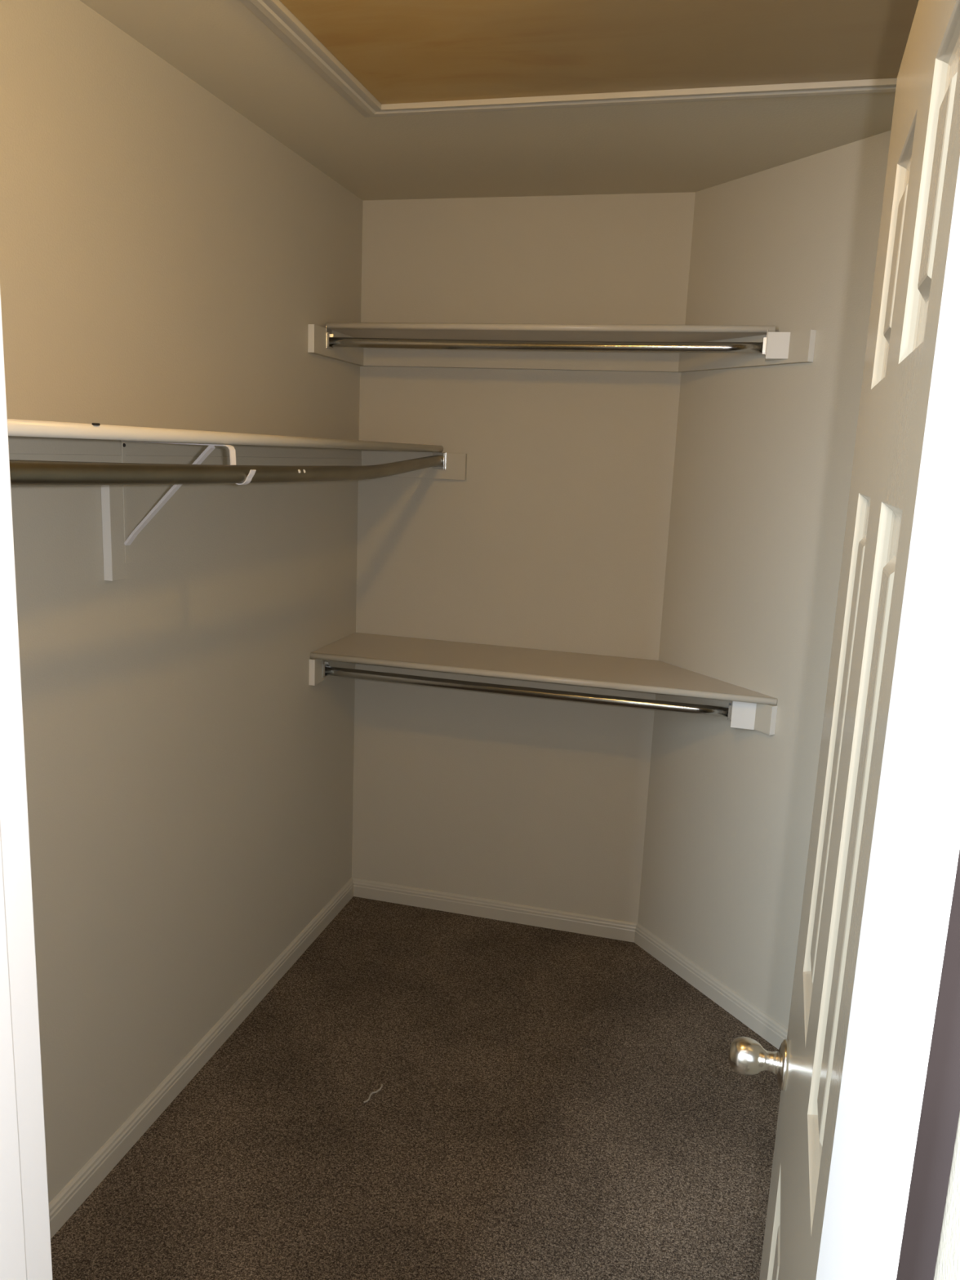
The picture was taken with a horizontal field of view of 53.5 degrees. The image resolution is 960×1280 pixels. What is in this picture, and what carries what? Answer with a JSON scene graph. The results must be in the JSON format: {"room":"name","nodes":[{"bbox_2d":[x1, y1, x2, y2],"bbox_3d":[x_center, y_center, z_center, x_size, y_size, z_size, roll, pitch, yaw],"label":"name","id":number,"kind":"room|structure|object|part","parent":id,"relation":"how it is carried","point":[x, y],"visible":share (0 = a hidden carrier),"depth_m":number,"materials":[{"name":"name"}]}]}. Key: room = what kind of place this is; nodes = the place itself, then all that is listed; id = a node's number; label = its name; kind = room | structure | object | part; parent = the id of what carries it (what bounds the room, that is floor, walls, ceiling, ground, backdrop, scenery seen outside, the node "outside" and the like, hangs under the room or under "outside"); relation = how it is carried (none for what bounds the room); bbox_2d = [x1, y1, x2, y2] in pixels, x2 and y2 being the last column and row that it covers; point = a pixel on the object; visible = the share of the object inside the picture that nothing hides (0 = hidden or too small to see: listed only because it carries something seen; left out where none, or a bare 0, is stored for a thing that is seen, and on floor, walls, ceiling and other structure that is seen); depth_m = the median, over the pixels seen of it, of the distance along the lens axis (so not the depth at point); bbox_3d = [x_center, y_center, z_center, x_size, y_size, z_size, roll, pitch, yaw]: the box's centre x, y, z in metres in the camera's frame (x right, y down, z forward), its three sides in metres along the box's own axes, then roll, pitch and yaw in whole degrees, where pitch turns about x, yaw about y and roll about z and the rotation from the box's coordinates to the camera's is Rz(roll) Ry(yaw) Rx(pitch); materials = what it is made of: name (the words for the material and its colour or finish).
{"room":"walk-in closet","nodes":[
{"label":"walk-in closet","id":0,"kind":"room"},
{"bbox_2d":[0,0,362,1203],"bbox_3d":[-0.788,-0.020,2.070,0.120,2.350,2.700,5,11,14],"label":"wall","id":1,"kind":"structure","parent":0,"point":[167,261],"depth_m":2.12,"materials":[{"name":"beige paint"}]},
{"bbox_2d":[48,877,353,1239],"bbox_3d":[-0.757,1.096,2.326,0.013,0.066,2.350,5,11,14],"label":"baseboard","id":2,"kind":"structure","parent":1,"relation":"attached to","point":[65,1203],"depth_m":2.36,"materials":[{"name":"beige paint"}]},
{"bbox_2d":[7,418,466,581],"bbox_3d":[-0.525,-0.282,2.009,0.372,0.303,2.350,5,11,14],"label":"wall shelf","id":3,"kind":"object","parent":1,"relation":"attached to","point":[28,440],"depth_m":1.91,"materials":[{"name":"wood"}]},
{"bbox_3d":[-0.586,-0.357,1.840,0.291,0.048,0.013,8,13,28],"label":"arm","id":4,"kind":"part","parent":3,"relation":"part of","materials":[{"name":"white metal"}]},
{"bbox_3d":[-0.570,-0.256,1.848,0.343,0.247,0.013,8,13,28],"label":"shelf bracket","id":5,"kind":"part","parent":3,"relation":"part of","materials":[{"name":"white metal"}]},
{"bbox_2d":[8,452,446,485],"bbox_3d":[-0.407,-0.360,1.952,0.089,0.072,2.332,5,11,14],"label":"closet rod","id":6,"kind":"object","parent":3,"relation":"attached to","point":[22,473],"visible":1,"depth_m":1.58,"materials":[{"name":"metal"}]},
{"bbox_2d":[431,452,446,469],"bbox_3d":[-0.133,-0.575,3.056,0.045,0.054,0.017,5,11,14],"label":"socket","id":7,"kind":"object","parent":6,"relation":"attached to","point":[442,455],"depth_m":3.06,"materials":[{"name":"silver metal"}]},
{"bbox_2d":[50,896,781,1279],"bbox_3d":[-0.428,1.424,1.104,4.500,0.080,4.860,5,11,14],"label":"floor","id":8,"kind":"structure","parent":0,"point":[550,1104],"depth_m":2.27,"materials":[{"name":"brown carpet"}]},
{"bbox_2d":[363,1084,382,1102],"bbox_3d":[-0.266,1.135,2.385,0.012,0.005,0.081,9,13,29],"label":"strand","id":9,"kind":"object","parent":8,"relation":"on","point":[380,1089],"visible":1,"depth_m":2.38,"materials":[{"name":"beige fabric"}]},
{"bbox_2d":[80,0,895,200],"bbox_3d":[0.313,-1.127,1.580,2.290,0.100,2.720,5,11,14],"label":"ceiling","id":10,"kind":"structure","parent":0,"point":[222,46],"depth_m":2.28,"materials":[{"name":"beige paint"}]},
{"bbox_2d":[240,0,897,117],"bbox_3d":[0.345,-1.050,1.496,1.577,0.017,1.132,5,11,14],"label":"trim","id":11,"kind":"structure","parent":10,"relation":"attached to","point":[273,13],"depth_m":1.98,"materials":[{"name":"beige paint"}]},
{"bbox_2d":[279,0,919,104],"bbox_3d":[0.345,-1.054,1.495,1.431,0.005,0.986,5,11,14],"label":"access panel","id":12,"kind":"object","parent":10,"relation":"attached to","point":[401,51],"visible":1,"depth_m":1.77,"materials":[{"name":"brown wood"}]},
{"bbox_2d":[351,191,695,922],"bbox_3d":[0.118,-0.194,3.151,1.076,2.350,0.120,5,11,14],"label":"wall","id":13,"kind":"structure","parent":0,"point":[554,536],"depth_m":3.07,"materials":[{"name":"beige paint"}]},
{"bbox_2d":[351,877,637,942],"bbox_3d":[0.029,0.935,3.314,1.026,0.066,0.013,5,11,14],"label":"baseboard","id":14,"kind":"structure","parent":13,"relation":"attached to","point":[620,930],"depth_m":3.30,"materials":[{"name":"beige paint"}]},
{"bbox_2d":[308,632,777,734],"bbox_3d":[0.188,0.118,2.927,1.375,0.102,0.381,5,11,14],"label":"wall shelf","id":15,"kind":"object","parent":13,"relation":"attached to","point":[751,709],"visible":0.98,"depth_m":2.86,"materials":[{"name":"wood"}]},
{"bbox_2d":[321,659,732,720],"bbox_3d":[0.111,0.138,2.833,1.238,0.064,0.040,5,11,14],"label":"closet rod","id":16,"kind":"object","parent":15,"relation":"attached to","point":[326,670],"visible":0.89,"depth_m":2.81,"materials":[{"name":"silver metal"}]},
{"bbox_2d":[321,659,329,677],"bbox_3d":[-0.483,0.084,2.982,0.009,0.064,0.040,5,11,14],"label":"socket","id":17,"kind":"object","parent":16,"relation":"attached to","point":[325,664],"depth_m":2.97,"materials":[{"name":"silver metal"}]},
{"bbox_2d":[727,701,732,720],"bbox_3d":[0.705,0.192,2.684,0.009,0.064,0.040,5,11,14],"label":"socket","id":18,"kind":"object","parent":16,"relation":"attached to","point":[729,708],"depth_m":2.67,"materials":[{"name":"silver metal"}]},
{"bbox_2d":[307,322,816,372],"bbox_3d":[0.225,-0.841,2.730,1.373,0.096,0.399,5,11,14],"label":"wall shelf","id":19,"kind":"object","parent":13,"relation":"attached to","point":[792,347],"visible":0.89,"depth_m":2.77,"materials":[{"name":"wood"}]},
{"bbox_2d":[325,325,768,355],"bbox_3d":[0.153,-0.833,2.647,1.238,0.064,0.040,5,11,14],"label":"closet rod","id":20,"kind":"object","parent":19,"relation":"attached to","point":[331,341],"visible":0.98,"depth_m":2.63,"materials":[{"name":"silver metal"}]},
{"bbox_2d":[325,325,333,349],"bbox_3d":[-0.441,-0.887,2.796,0.009,0.064,0.040,5,11,14],"label":"socket","id":21,"kind":"object","parent":20,"relation":"attached to","point":[329,336],"depth_m":2.78,"materials":[{"name":"silver metal"}]},
{"bbox_2d":[761,328,768,355],"bbox_3d":[0.747,-0.779,2.498,0.009,0.064,0.040,5,11,14],"label":"socket","id":22,"kind":"object","parent":20,"relation":"attached to","point":[765,339],"depth_m":2.48,"materials":[{"name":"silver metal"}]},
{"bbox_2d":[637,129,891,1029],"bbox_3d":[0.987,-0.003,2.365,0.176,2.350,1.594,-4,13,-31],"label":"wall","id":23,"kind":"structure","parent":0,"point":[764,455],"depth_m":2.62,"materials":[{"name":"beige paint"}]},
{"bbox_2d":[634,923,787,1049],"bbox_3d":[0.878,1.119,2.557,0.013,0.066,1.486,-4,13,-29],"label":"baseboard","id":24,"kind":"structure","parent":23,"relation":"attached to","point":[753,1017],"depth_m":2.86,"materials":[{"name":"beige paint"}]},
{"bbox_2d":[933,1111,959,1279],"bbox_3d":[-0.055,0.293,0.632,2.050,2.350,0.230,5,11,14],"label":"wall","id":25,"kind":"structure","parent":0,"point":[948,1260],"depth_m":0.46,"materials":[{"name":"beige paint"}]},
{"bbox_2d":[0,290,53,1279],"bbox_3d":[-0.430,0.402,0.751,0.030,2.060,0.234,5,11,14],"label":"door frame","id":26,"kind":"structure","parent":25,"relation":"attached to","point":[25,1250],"depth_m":0.81,"materials":[{"name":"white paint"}]},
{"bbox_2d":[728,0,959,1279],"bbox_3d":[0.366,0.402,0.966,0.187,2.018,0.678,5,11,14],"label":"door","id":27,"kind":"structure","parent":25,"relation":"in","point":[924,153],"depth_m":0.83,"materials":[{"name":"beige paint"}]},
{"bbox_3d":[0.370,0.565,1.288,0.067,0.048,0.048,5,11,14],"label":"knob","id":28,"kind":"part","parent":27,"relation":"part of","materials":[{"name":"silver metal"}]},
{"bbox_2d":[815,158,959,1279],"bbox_3d":[0.220,0.464,0.572,0.020,2.060,0.195,5,11,14],"label":"door frame","id":29,"kind":"structure","parent":25,"relation":"attached to","point":[915,847],"depth_m":0.50,"materials":[{"name":"white paint"}]},
{"bbox_2d":[896,848,959,1279],"bbox_3d":[0.209,0.475,0.516,0.025,2.060,0.012,5,11,14],"label":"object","id":30,"kind":"structure","parent":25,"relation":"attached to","point":[940,1105],"depth_m":0.46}
]}

